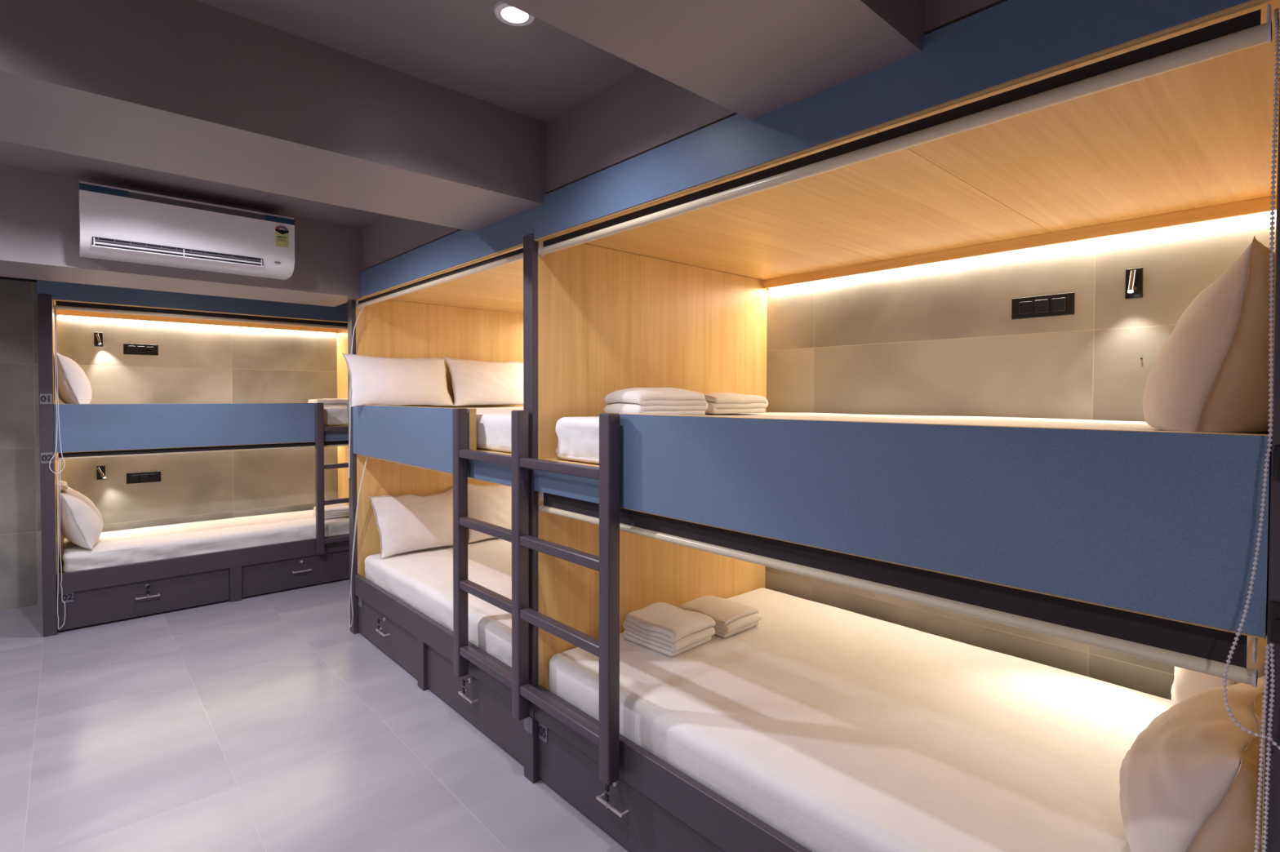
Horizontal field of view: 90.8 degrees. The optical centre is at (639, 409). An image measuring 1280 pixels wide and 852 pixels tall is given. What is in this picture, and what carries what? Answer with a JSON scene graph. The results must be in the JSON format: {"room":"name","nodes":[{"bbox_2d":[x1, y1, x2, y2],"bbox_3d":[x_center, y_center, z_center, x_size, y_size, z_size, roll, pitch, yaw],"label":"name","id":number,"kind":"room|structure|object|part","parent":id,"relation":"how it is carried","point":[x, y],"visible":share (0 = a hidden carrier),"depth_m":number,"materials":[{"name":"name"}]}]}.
{"room":"dormitory","nodes":[
{"label":"dormitory","id":0,"kind":"room"},
{"bbox_2d":[0,279,337,611],"bbox_3d":[-3.717,0.077,5.127,4.225,2.630,0.115,-1,2,-42],"label":"wall","id":1,"kind":"structure","parent":0,"point":[194,363],"depth_m":4.96,"materials":[{"name":"tile"}]},
{"bbox_2d":[93,332,102,346],"bbox_3d":[-4.044,-0.525,4.714,0.050,0.105,0.034,-1,2,-42],"label":"reading lamp","id":2,"kind":"object","parent":1,"relation":"attached to","point":[98,336],"visible":1,"depth_m":4.71,"materials":[{"name":"black plastic"}]},
{"bbox_2d":[96,465,106,479],"bbox_3d":[-4.035,0.475,4.726,0.052,0.105,0.064,-1,2,-42],"label":"reading lamp","id":3,"kind":"object","parent":1,"relation":"attached to","point":[100,470],"visible":1,"depth_m":4.74,"materials":[{"name":"black plastic"}]},
{"bbox_2d":[123,343,158,355],"bbox_3d":[-3.867,-0.465,4.891,0.210,0.083,0.012,-1,2,-42],"label":"switch plate","id":4,"kind":"object","parent":1,"relation":"attached to","point":[128,348],"visible":1,"depth_m":4.89,"materials":[{"name":"black plastic"}]},
{"bbox_2d":[146,346,153,353],"bbox_3d":[-3.825,-0.466,4.929,0.044,0.047,0.003,-1,2,-42],"label":"socket","id":5,"kind":"object","parent":4,"relation":"attached to","point":[149,349],"depth_m":4.93,"materials":[{"name":"black plastic"}]},
{"bbox_2d":[126,471,160,484],"bbox_3d":[-3.864,0.529,4.916,0.206,0.083,0.012,-1,2,-42],"label":"switch plate","id":6,"kind":"object","parent":1,"relation":"attached to","point":[145,477],"visible":1,"depth_m":4.91,"materials":[{"name":"black plastic"}]},
{"bbox_2d":[149,473,156,479],"bbox_3d":[-3.822,0.529,4.954,0.044,0.047,0.003,-1,2,-42],"label":"socket","id":7,"kind":"object","parent":6,"relation":"attached to","point":[152,476],"depth_m":4.95,"materials":[{"name":"black plastic"}]},
{"bbox_2d":[0,276,469,308],"bbox_3d":[-3.110,-1.063,4.437,4.225,0.320,1.685,-1,2,-42],"label":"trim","id":8,"kind":"structure","parent":1,"relation":"attached to","point":[1,277],"depth_m":4.39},
{"bbox_2d":[0,577,630,851],"bbox_3d":[-0.841,1.512,2.074,4.350,0.100,8.550,-1,2,-42],"label":"floor","id":9,"kind":"structure","parent":0,"point":[260,722],"depth_m":2.73,"materials":[{"name":"tile"}]},
{"bbox_2d":[36,280,349,637],"bbox_3d":[-3.231,0.269,4.908,2.060,2.257,0.869,-1,2,-42],"label":"bunk bed","id":10,"kind":"object","parent":9,"relation":"on","point":[91,597],"visible":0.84,"depth_m":4.37,"materials":[{"name":"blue wood"}]},
{"bbox_3d":[-3.682,-0.064,3.914,0.058,0.066,0.004,-1,2,-42],"label":"number plate","id":11,"kind":"part","parent":10,"relation":"part of","materials":[{"name":"metal"}]},
{"bbox_3d":[-3.683,0.303,3.921,0.058,0.066,0.004,-1,2,-42],"label":"number plate","id":12,"kind":"part","parent":10,"relation":"part of","materials":[{"name":"metal"}]},
{"bbox_3d":[-3.692,0.352,3.933,0.065,2.130,0.025,-1,2,-42],"label":"edge post","id":13,"kind":"part","parent":10,"relation":"part of","materials":[{"name":"black metal"}]},
{"bbox_3d":[-3.980,0.177,4.249,0.067,1.796,0.835,-1,2,-42],"label":"panel","id":14,"kind":"part","parent":10,"relation":"part of","materials":[{"name":"brown wood"}]},
{"bbox_3d":[-3.641,1.196,4.013,0.058,0.066,0.004,-1,2,-42],"label":"number plate","id":15,"kind":"part","parent":10,"relation":"part of","materials":[{"name":"metal"}]},
{"bbox_3d":[-3.720,-0.734,4.471,0.638,0.018,0.825,-1,2,-42],"label":"ceiling panel","id":16,"kind":"part","parent":10,"relation":"part of","materials":[{"name":"brown wood"}]},
{"bbox_3d":[-3.530,1.273,4.510,0.919,0.236,0.580,-1,2,-42],"label":"drawer","id":17,"kind":"part","parent":10,"relation":"part of","materials":[{"name":"grey laminate"}]},
{"bbox_3d":[-3.333,1.267,4.274,0.132,0.009,0.034,-1,2,-42],"label":"handle","id":18,"kind":"part","parent":10,"relation":"part of","materials":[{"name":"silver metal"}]},
{"bbox_2d":[146,585,150,597],"bbox_3d":[-3.326,1.227,4.265,0.020,0.084,0.034,-1,2,-42],"label":"key","id":19,"kind":"object","parent":10,"relation":"attached to","point":[147,586],"visible":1,"depth_m":4.25,"materials":[{"name":"black metal"}]},
{"bbox_3d":[-2.947,-0.776,4.576,2.060,0.152,0.003,-1,2,-42],"label":"fascia panel","id":20,"kind":"part","parent":10,"relation":"part of","materials":[{"name":"blue laminate"}]},
{"bbox_2d":[48,300,347,473],"bbox_3d":[-2.965,-0.153,4.580,1.942,1.083,0.080,-1,2,-42],"label":"roller blind","id":21,"kind":"object","parent":10,"relation":"attached to","point":[64,305],"visible":0.89,"depth_m":4.36,"materials":[{"name":"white fabric"}]},
{"bbox_3d":[-3.655,-0.118,3.951,0.073,1.035,0.075,-1,2,-42],"label":"pull cord","id":22,"kind":"part","parent":21,"relation":"part of","materials":[{"name":"white plastic"}]},
{"bbox_3d":[-2.970,-0.654,4.599,1.912,0.025,0.025,-1,2,-42],"label":"rail","id":23,"kind":"part","parent":21,"relation":"part of","materials":[{"name":"white metal"}]},
{"bbox_2d":[55,440,348,629],"bbox_3d":[-2.962,0.815,4.613,1.917,1.107,0.064,-1,2,-42],"label":"roller blind","id":24,"kind":"object","parent":10,"relation":"attached to","point":[69,455],"visible":0.92,"depth_m":4.34,"materials":[{"name":"white fabric"}]},
{"bbox_3d":[-3.653,0.848,3.978,0.039,1.065,0.052,-1,2,-42],"label":"pull cord","id":25,"kind":"part","parent":24,"relation":"part of","materials":[{"name":"white plastic"}]},
{"bbox_3d":[-2.972,0.299,4.619,1.912,0.012,0.012,-1,2,-42],"label":"rail","id":26,"kind":"part","parent":24,"relation":"part of","materials":[{"name":"white metal"}]},
{"bbox_3d":[-2.962,1.089,4.621,1.920,0.127,0.028,-1,2,-42],"label":"bed rail","id":27,"kind":"part","parent":10,"relation":"part of","materials":[{"name":"grey laminate"}]},
{"bbox_2d":[62,510,349,573],"bbox_3d":[-3.235,0.985,4.921,1.874,0.159,0.768,-1,2,-42],"label":"mattress","id":28,"kind":"object","parent":10,"relation":"on","point":[117,548],"visible":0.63,"depth_m":4.63,"materials":[{"name":"white fabric"}]},
{"bbox_2d":[56,480,103,549],"bbox_3d":[-3.822,0.699,4.301,0.251,0.423,0.632,-1,2,-42],"label":"pillow","id":29,"kind":"object","parent":28,"relation":"on","point":[82,523],"visible":0.87,"depth_m":4.11,"materials":[{"name":"white fabric"}]},
{"bbox_2d":[312,503,349,519],"bbox_3d":[-2.591,0.852,5.339,0.263,0.086,0.261,-1,2,-42],"label":"folded towel","id":30,"kind":"object","parent":28,"relation":"on","point":[338,510],"visible":0.61,"depth_m":5.26,"materials":[{"name":"white fabric"}]},
{"bbox_3d":[-3.246,-0.742,4.901,0.638,0.018,0.825,-1,2,-42],"label":"ceiling panel","id":31,"kind":"part","parent":10,"relation":"part of","materials":[{"name":"brown wood"}]},
{"bbox_3d":[-2.962,1.278,4.625,0.074,0.252,0.028,-1,2,-42],"label":"leg","id":32,"kind":"part","parent":10,"relation":"part of","materials":[{"name":"grey laminate"}]},
{"bbox_3d":[-2.792,1.261,5.179,0.919,0.236,0.580,-1,2,-42],"label":"drawer","id":33,"kind":"part","parent":10,"relation":"part of","materials":[{"name":"grey laminate"}]},
{"bbox_3d":[-2.630,1.256,4.911,0.132,0.009,0.034,-1,2,-42],"label":"handle","id":34,"kind":"part","parent":10,"relation":"part of","materials":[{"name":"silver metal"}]},
{"bbox_3d":[-2.772,-0.749,5.331,0.638,0.018,0.825,-1,2,-42],"label":"ceiling panel","id":35,"kind":"part","parent":10,"relation":"part of","materials":[{"name":"brown wood"}]},
{"bbox_2d":[315,402,349,555],"bbox_3d":[-2.347,0.539,5.100,0.502,1.190,0.061,-1,2,-42],"label":"ladder","id":36,"kind":"object","parent":10,"relation":"attached to","point":[320,428],"visible":0.43,"depth_m":4.93,"materials":[{"name":"metal"}]},
{"bbox_2d":[323,406,348,426],"bbox_3d":[-3.236,0.058,4.898,1.877,0.153,0.767,-1,2,-42],"label":"mattress","id":37,"kind":"object","parent":10,"relation":"on","point":[333,415],"visible":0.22,"depth_m":5.11,"materials":[{"name":"white fabric"}]},
{"bbox_2d":[55,350,92,404],"bbox_3d":[-3.819,-0.203,4.255,0.182,0.373,0.614,-1,2,-42],"label":"pillow","id":38,"kind":"object","parent":37,"relation":"on","point":[74,387],"visible":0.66,"depth_m":4.06,"materials":[{"name":"white fabric"}]},
{"bbox_2d":[307,398,348,406],"bbox_3d":[-2.566,-0.063,5.340,0.383,0.065,0.273,-1,2,-42],"label":"folded towel","id":39,"kind":"object","parent":37,"relation":"on","point":[326,402],"visible":0.54,"depth_m":5.21,"materials":[{"name":"white fabric"}]},
{"bbox_3d":[-2.506,0.153,5.586,0.073,1.796,0.835,-1,2,-42],"label":"panel","id":40,"kind":"part","parent":10,"relation":"part of","materials":[{"name":"brown wood"}]},
{"bbox_2d":[346,207,767,783],"bbox_3d":[-0.595,0.299,3.725,1.489,2.257,2.166,-1,2,-42],"label":"bunk bed","id":41,"kind":"object","parent":9,"relation":"on","point":[586,323],"visible":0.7,"depth_m":2.96,"materials":[{"name":"brown wood"}]},
{"bbox_3d":[-1.849,-0.021,4.003,0.004,0.066,0.058,-1,2,-42],"label":"number plate","id":42,"kind":"part","parent":41,"relation":"part of","materials":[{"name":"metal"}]},
{"bbox_3d":[-1.821,0.354,4.002,0.025,2.130,0.078,-1,2,-42],"label":"edge post","id":43,"kind":"part","parent":41,"relation":"part of","materials":[{"name":"black metal"}]},
{"bbox_3d":[-1.754,1.206,3.959,0.004,0.066,0.058,-1,2,-42],"label":"number plate","id":44,"kind":"part","parent":41,"relation":"part of","materials":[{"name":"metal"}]},
{"bbox_2d":[377,618,383,633],"bbox_3d":[-1.491,1.244,3.632,0.034,0.084,0.020,-1,2,-42],"label":"key","id":45,"kind":"object","parent":41,"relation":"attached to","point":[378,620],"visible":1,"depth_m":3.62,"materials":[{"name":"black metal"}]},
{"bbox_3d":[-1.484,1.284,3.640,0.034,0.009,0.132,-1,2,-42],"label":"handle","id":46,"kind":"part","parent":41,"relation":"part of","materials":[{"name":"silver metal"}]},
{"bbox_3d":[-1.248,1.292,3.837,0.580,0.236,0.959,-1,2,-42],"label":"drawer","id":47,"kind":"part","parent":41,"relation":"part of","materials":[{"name":"grey laminate"}]},
{"bbox_3d":[-1.119,1.311,3.254,0.028,0.252,0.074,-1,2,-42],"label":"leg","id":48,"kind":"part","parent":41,"relation":"part of","materials":[{"name":"grey laminate"}]},
{"bbox_2d":[349,454,511,626],"bbox_3d":[-1.138,0.840,3.259,0.066,1.095,2.027,-1,2,-42],"label":"roller blind","id":49,"kind":"object","parent":41,"relation":"attached to","point":[357,455],"visible":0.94,"depth_m":3.90,"materials":[{"name":"fabric"}]},
{"bbox_3d":[-1.767,0.832,3.936,0.180,1.082,0.035,1,1,27],"label":"pull cord","id":50,"kind":"part","parent":49,"relation":"part of","materials":[{"name":"white plastic"}]},
{"bbox_3d":[-1.106,0.300,3.248,0.012,0.012,1.986,-1,2,-42],"label":"rail","id":51,"kind":"part","parent":49,"relation":"part of","materials":[{"name":"white metal"}]},
{"bbox_3d":[-1.119,1.121,3.251,0.028,0.127,2.000,-1,2,-42],"label":"bed rail","id":52,"kind":"part","parent":41,"relation":"part of","materials":[{"name":"grey laminate"}]},
{"bbox_2d":[348,248,523,478],"bbox_3d":[-1.132,-0.107,3.240,0.068,1.112,2.022,-1,2,-42],"label":"roller blind","id":53,"kind":"object","parent":41,"relation":"attached to","point":[517,255],"visible":0.85,"depth_m":3.08,"materials":[{"name":"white fabric"}]},
{"bbox_3d":[-1.776,-0.103,3.929,0.133,1.073,0.047,0,1,14],"label":"pull cord","id":54,"kind":"part","parent":53,"relation":"part of","materials":[{"name":"white plastic"}]},
{"bbox_3d":[-1.103,-0.631,3.229,0.025,0.025,1.986,-1,2,-42],"label":"rail","id":55,"kind":"part","parent":53,"relation":"part of","materials":[{"name":"white metal"}]},
{"bbox_2d":[364,537,511,667],"bbox_3d":[-0.582,1.010,3.728,1.388,0.170,1.973,-1,2,-42],"label":"mattress","id":56,"kind":"object","parent":41,"relation":"on","point":[423,579],"visible":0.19,"depth_m":3.50,"materials":[{"name":"white fabric"}]},
{"bbox_2d":[368,487,453,558],"bbox_3d":[-1.437,0.725,4.135,0.598,0.370,0.237,-1,2,-42],"label":"pillow","id":57,"kind":"object","parent":56,"relation":"on","point":[406,523],"visible":0.81,"depth_m":4.05,"materials":[{"name":"white fabric"}]},
{"bbox_2d":[467,483,511,542],"bbox_3d":[-0.961,0.703,4.559,0.680,0.400,0.229,-1,2,-42],"label":"pillow","id":58,"kind":"object","parent":56,"relation":"on","point":[492,504],"visible":0.4,"depth_m":4.42,"materials":[{"name":"white fabric"}]},
{"bbox_3d":[-1.272,0.179,4.495,1.455,1.796,0.080,-1,2,-42],"label":"panel","id":59,"kind":"part","parent":41,"relation":"part of","materials":[{"name":"brown wood"}]},
{"bbox_3d":[-1.016,-0.722,4.203,1.445,0.018,0.665,-1,2,-42],"label":"ceiling panel","id":60,"kind":"part","parent":41,"relation":"part of","materials":[{"name":"brown wood"}]},
{"bbox_3d":[-1.053,-0.742,3.125,0.003,0.152,1.928,-1,2,-42],"label":"fascia panel","id":61,"kind":"part","parent":41,"relation":"part of","materials":[{"name":"blue laminate"}]},
{"bbox_2d":[462,680,469,698],"bbox_3d":[-0.787,1.262,2.855,0.034,0.084,0.020,-1,2,-42],"label":"key","id":62,"kind":"object","parent":41,"relation":"attached to","point":[463,681],"visible":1,"depth_m":2.84,"materials":[{"name":"black metal"}]},
{"bbox_3d":[-0.568,-0.711,3.709,1.445,0.018,0.665,-1,2,-42],"label":"ceiling panel","id":63,"kind":"part","parent":41,"relation":"part of","materials":[{"name":"brown wood"}]},
{"bbox_3d":[-0.779,1.302,2.863,0.034,0.009,0.132,-1,2,-42],"label":"handle","id":64,"kind":"part","parent":41,"relation":"part of","materials":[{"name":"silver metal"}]},
{"bbox_3d":[-0.552,1.310,3.069,0.580,0.236,0.959,-1,2,-42],"label":"drawer","id":65,"kind":"part","parent":41,"relation":"part of","materials":[{"name":"grey laminate"}]},
{"bbox_2d":[448,406,523,453],"bbox_3d":[-0.584,0.081,3.712,1.389,0.168,1.964,-1,2,-42],"label":"mattress","id":66,"kind":"object","parent":41,"relation":"on","point":[494,433],"visible":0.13,"depth_m":2.77,"materials":[{"name":"white fabric"}]},
{"bbox_2d":[341,352,454,406],"bbox_3d":[-1.525,-0.185,4.033,0.670,0.329,0.219,-1,2,-42],"label":"pillow","id":67,"kind":"object","parent":66,"relation":"on","point":[375,381],"visible":0.97,"depth_m":3.94,"materials":[{"name":"white fabric"}]},
{"bbox_2d":[444,356,523,405],"bbox_3d":[-1.033,-0.195,4.476,0.673,0.334,0.215,-1,2,-42],"label":"pillow","id":68,"kind":"object","parent":66,"relation":"on","point":[473,382],"visible":0.87,"depth_m":4.36,"materials":[{"name":"white fabric"}]},
{"bbox_3d":[-0.120,-0.700,3.216,1.445,0.018,0.665,-1,2,-42],"label":"ceiling panel","id":69,"kind":"part","parent":41,"relation":"part of","materials":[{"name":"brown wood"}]},
{"bbox_3d":[-0.436,1.229,2.468,0.004,0.066,0.058,-1,2,-42],"label":"number plate","id":70,"kind":"part","parent":41,"relation":"part of","materials":[{"name":"metal"}]},
{"bbox_3d":[-0.426,0.389,2.464,0.025,2.130,0.068,-1,2,-42],"label":"edge post","id":71,"kind":"part","parent":41,"relation":"part of","materials":[{"name":"black metal"}]},
{"bbox_2d":[452,408,620,785],"bbox_3d":[-0.444,0.598,2.423,0.061,1.190,1.094,-1,2,-42],"label":"ladder","id":72,"kind":"object","parent":41,"relation":"attached to","point":[606,736],"visible":1,"depth_m":2.33,"materials":[{"name":"metal"}]},
{"bbox_3d":[0.122,0.213,2.958,1.455,1.796,0.070,-1,2,-42],"label":"panel","id":73,"kind":"part","parent":41,"relation":"part of","materials":[{"name":"brown wood"}]},
{"bbox_2d":[533,0,1279,851],"bbox_3d":[0.833,0.335,2.151,1.489,2.257,2.085,-1,2,-42],"label":"bunk bed","id":74,"kind":"object","parent":9,"relation":"on","point":[1158,524],"visible":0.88,"depth_m":1.48,"materials":[{"name":"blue wood"}]},
{"bbox_3d":[-0.374,1.247,2.438,0.004,0.066,0.058,-1,2,-42],"label":"number plate","id":75,"kind":"part","parent":74,"relation":"part of","materials":[{"name":"metal"}]},
{"bbox_2d":[604,782,614,808],"bbox_3d":[-0.100,1.279,2.098,0.034,0.084,0.020,-1,2,-42],"label":"key","id":76,"kind":"object","parent":74,"relation":"attached to","point":[606,787],"visible":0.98,"depth_m":2.08,"materials":[{"name":"black metal"}]},
{"bbox_3d":[-0.092,1.319,2.106,0.034,0.009,0.132,-1,2,-42],"label":"handle","id":77,"kind":"part","parent":74,"relation":"part of","materials":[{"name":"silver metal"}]},
{"bbox_3d":[0.143,1.327,2.303,0.580,0.236,0.962,-1,2,-42],"label":"drawer","id":78,"kind":"part","parent":74,"relation":"part of","materials":[{"name":"grey laminate"}]},
{"bbox_3d":[0.274,1.156,1.716,0.028,0.127,2.005,-1,2,-42],"label":"bed rail","id":79,"kind":"part","parent":74,"relation":"part of","materials":[{"name":"grey laminate"}]},
{"bbox_3d":[0.376,-0.687,2.669,1.445,0.018,0.667,-1,2,-42],"label":"ceiling panel","id":80,"kind":"part","parent":74,"relation":"part of","materials":[{"name":"brown wood"}]},
{"bbox_2d":[549,587,1172,851],"bbox_3d":[0.805,1.045,2.198,1.388,0.169,1.986,-1,2,-42],"label":"mattress","id":81,"kind":"object","parent":74,"relation":"on","point":[837,730],"visible":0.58,"depth_m":1.93,"materials":[{"name":"white fabric"}]},
{"bbox_2d":[622,602,715,657],"bbox_3d":[0.119,0.894,2.605,0.302,0.110,0.254,1,2,45],"label":"folded towel","id":82,"kind":"object","parent":81,"relation":"on","point":[665,628],"visible":1,"depth_m":2.53,"materials":[{"name":"white fabric"}]},
{"bbox_2d":[678,595,761,638],"bbox_3d":[0.351,0.902,2.796,0.242,0.087,0.301,-1,2,-43],"label":"folded towel","id":83,"kind":"object","parent":81,"relation":"on","point":[731,618],"visible":0.81,"depth_m":2.73,"materials":[{"name":"white fabric"}]},
{"bbox_2d":[1119,675,1265,851],"bbox_3d":[1.298,0.814,1.467,0.632,0.327,0.265,-1,2,-42],"label":"pillow","id":84,"kind":"object","parent":81,"relation":"on","point":[1188,781],"visible":0.74,"depth_m":1.31,"materials":[{"name":"white fabric"}]},
{"bbox_2d":[1170,635,1266,706],"bbox_3d":[1.729,0.760,1.855,0.530,0.414,0.263,-1,2,-42],"label":"pillow","id":85,"kind":"object","parent":81,"relation":"on","point":[1187,683],"visible":0.12,"depth_m":1.74,"materials":[{"name":"white fabric"}]},
{"bbox_3d":[0.825,-0.676,2.174,1.445,0.018,0.667,-1,2,-42],"label":"ceiling panel","id":86,"kind":"part","parent":74,"relation":"part of","materials":[{"name":"brown wood"}]},
{"bbox_3d":[0.295,-0.709,1.639,0.003,0.152,2.085,-1,2,-42],"label":"fascia panel","id":87,"kind":"part","parent":74,"relation":"part of","materials":[{"name":"blue laminate"}]},
{"bbox_2d":[538,491,1275,851],"bbox_3d":[0.281,0.696,1.699,0.065,0.736,2.010,-1,2,-42],"label":"roller blind","id":88,"kind":"object","parent":74,"relation":"attached to","point":[1199,649],"visible":1,"depth_m":1.25,"materials":[{"name":"black fabric"}]},
{"bbox_3d":[0.288,0.399,1.713,0.025,0.025,1.987,-1,2,-42],"label":"rail","id":89,"kind":"part","parent":88,"relation":"part of","materials":[{"name":"white metal"}]},
{"bbox_3d":[0.926,0.713,0.946,0.026,0.736,0.008,1,2,41],"label":"bead chain","id":90,"kind":"part","parent":88,"relation":"part of","materials":[{"name":"plastic"}]},
{"bbox_2d":[537,4,1279,750],"bbox_3d":[0.284,-0.073,1.672,0.081,1.108,2.030,-1,2,-42],"label":"roller blind","id":91,"kind":"object","parent":74,"relation":"attached to","point":[1245,31],"visible":1,"depth_m":1.19,"materials":[{"name":"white fabric"}]},
{"bbox_3d":[0.290,-0.591,1.693,0.028,0.028,1.987,-1,2,-42],"label":"rail","id":92,"kind":"part","parent":91,"relation":"part of","materials":[{"name":"white metal"}]},
{"bbox_3d":[0.935,-0.054,0.943,0.066,1.102,0.076,-1,2,-42],"label":"bead chain","id":93,"kind":"part","parent":91,"relation":"part of","materials":[{"name":"plastic"}]},
{"bbox_2d":[555,412,1269,464],"bbox_3d":[0.817,0.116,2.168,1.394,0.167,1.947,-1,2,-42],"label":"mattress","id":94,"kind":"object","parent":74,"relation":"on","point":[578,437],"visible":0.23,"depth_m":2.27,"materials":[{"name":"white fabric"}]},
{"bbox_2d":[604,387,707,415],"bbox_3d":[0.065,-0.034,2.543,0.353,0.110,0.253,-1,1,-35],"label":"folded towel","id":95,"kind":"object","parent":94,"relation":"on","point":[651,401],"visible":0.94,"depth_m":2.44,"materials":[{"name":"white fabric"}]},
{"bbox_2d":[704,392,768,413],"bbox_3d":[0.371,-0.031,2.847,0.378,0.093,0.232,-1,2,-39],"label":"folded towel","id":96,"kind":"object","parent":94,"relation":"on","point":[717,402],"visible":0.73,"depth_m":2.74,"materials":[{"name":"white fabric"}]},
{"bbox_2d":[1142,236,1275,433],"bbox_3d":[1.381,-0.147,1.512,0.694,0.389,0.258,-1,2,-42],"label":"pillow","id":97,"kind":"object","parent":94,"relation":"on","point":[1211,374],"visible":0.82,"depth_m":1.28,"materials":[{"name":"white fabric"}]},
{"bbox_3d":[1.274,-0.665,1.679,1.445,0.018,0.667,-1,2,-42],"label":"ceiling panel","id":98,"kind":"part","parent":74,"relation":"part of","materials":[{"name":"brown wood"}]},
{"bbox_3d":[1.519,0.248,1.418,1.455,1.796,0.080,-1,2,-42],"label":"panel","id":99,"kind":"part","parent":74,"relation":"part of","materials":[{"name":"brown wood"}]},
{"bbox_3d":[0.971,0.424,0.923,0.025,2.130,0.078,-1,2,-42],"label":"edge post","id":100,"kind":"part","parent":74,"relation":"part of","materials":[{"name":"black metal"}]},
{"bbox_2d":[1267,600,1279,642],"bbox_3d":[0.940,0.314,0.927,0.013,0.060,0.024,-1,2,-42],"label":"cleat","id":101,"kind":"object","parent":74,"relation":"attached to","point":[1273,635],"visible":1,"depth_m":0.93,"materials":[{"name":"black plastic"}]},
{"bbox_3d":[0.938,0.314,0.925,0.007,0.012,0.012,-1,2,-42],"label":"knob","id":102,"kind":"part","parent":101,"relation":"part of","materials":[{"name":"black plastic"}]},
{"bbox_2d":[1273,444,1279,479],"bbox_3d":[0.942,0.078,0.921,0.013,0.052,0.024,-1,2,-42],"label":"cleat","id":103,"kind":"object","parent":74,"relation":"attached to","point":[1277,447],"visible":1,"depth_m":0.93,"materials":[{"name":"black plastic"}]},
{"bbox_2d":[0,0,641,227],"bbox_3d":[-0.700,-1.090,0.690,2.762,0.100,6.400,-1,2,-42],"label":"ceiling","id":104,"kind":"structure","parent":0,"point":[539,70],"depth_m":1.92,"materials":[{"name":"paint"}]},
{"bbox_2d":[0,164,362,306],"bbox_3d":[-2.901,-0.933,3.120,2.762,0.524,0.550,-1,2,-42],"label":"beam","id":105,"kind":"structure","parent":104,"relation":"attached to","point":[39,211],"depth_m":3.20,"materials":[{"name":"paint"}]},
{"bbox_2d":[78,180,294,279],"bbox_3d":[-2.254,-0.880,3.192,0.870,0.310,0.214,-1,2,-42],"label":"air conditioner","id":106,"kind":"object","parent":105,"relation":"attached to","point":[116,224],"visible":1,"depth_m":3.09,"materials":[{"name":"white plastic"}]},
{"bbox_2d":[91,237,263,267],"bbox_3d":[-2.232,-0.763,3.087,0.683,0.040,0.024,-1,2,-42],"label":"air vent","id":107,"kind":"object","parent":106,"relation":"attached to","point":[118,244],"depth_m":3.07,"materials":[{"name":"white plastic"}]},
{"bbox_2d":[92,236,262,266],"bbox_3d":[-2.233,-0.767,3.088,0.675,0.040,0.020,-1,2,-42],"label":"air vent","id":108,"kind":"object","parent":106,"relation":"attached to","point":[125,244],"depth_m":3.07,"materials":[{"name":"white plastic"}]},
{"bbox_2d":[0,0,546,231],"bbox_3d":[-1.558,-0.910,1.640,2.762,0.304,0.547,-1,2,-42],"label":"beam","id":109,"kind":"structure","parent":104,"relation":"attached to","point":[190,88],"depth_m":1.80,"materials":[{"name":"paint"}]},
{"bbox_2d":[493,1,534,26],"bbox_3d":[-0.334,-1.056,1.685,0.110,0.007,0.110,-1,2,-42],"label":"recessed light","id":110,"kind":"object","parent":104,"relation":"in","point":[505,13],"visible":0.74,"depth_m":1.69,"materials":[{"name":"white plastic"}]},
{"bbox_2d":[502,6,528,22],"bbox_3d":[-0.334,-1.058,1.685,0.068,0.004,0.068,-1,2,-42],"label":"diffuser","id":111,"kind":"object","parent":110,"relation":"attached to","point":[509,14],"depth_m":1.69,"materials":[{"name":"white plastic"}]},
{"bbox_2d":[499,0,924,119],"bbox_3d":[-0.576,-0.885,0.556,2.762,0.304,0.443,-1,2,-42],"label":"beam","id":112,"kind":"structure","parent":104,"relation":"attached to","point":[752,59],"depth_m":1.27,"materials":[{"name":"paint"}]},
{"bbox_2d":[361,0,1007,271],"bbox_3d":[0.747,-0.989,2.242,1.463,0.360,6.750,-1,2,-42],"label":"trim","id":113,"kind":"structure","parent":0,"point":[642,112],"depth_m":2.07,"materials":[{"name":"paint"}]},
{"bbox_2d":[484,212,1275,700],"bbox_3d":[0.727,0.121,3.465,0.125,2.630,8.550,-1,2,-42],"label":"wall","id":114,"kind":"structure","parent":0,"point":[940,339],"depth_m":2.57,"materials":[{"name":"tile"}]},
{"bbox_2d":[1011,292,1075,319],"bbox_3d":[1.556,-0.398,2.439,0.012,0.083,0.212,-1,2,-42],"label":"switch plate","id":115,"kind":"object","parent":114,"relation":"attached to","point":[1056,304],"visible":1,"depth_m":2.43,"materials":[{"name":"black plastic"}]},
{"bbox_2d":[1019,301,1031,314],"bbox_3d":[1.516,-0.400,2.482,0.003,0.047,0.044,-1,2,-42],"label":"light switch","id":116,"kind":"object","parent":115,"relation":"attached to","point":[1025,307],"depth_m":2.48,"materials":[{"name":"black plastic"}]},
{"bbox_2d":[1124,267,1143,299],"bbox_3d":[1.724,-0.445,2.210,0.068,0.105,0.050,-1,2,-42],"label":"reading lamp","id":117,"kind":"object","parent":114,"relation":"attached to","point":[1134,277],"visible":1,"depth_m":2.22,"materials":[{"name":"black plastic"}]}
]}

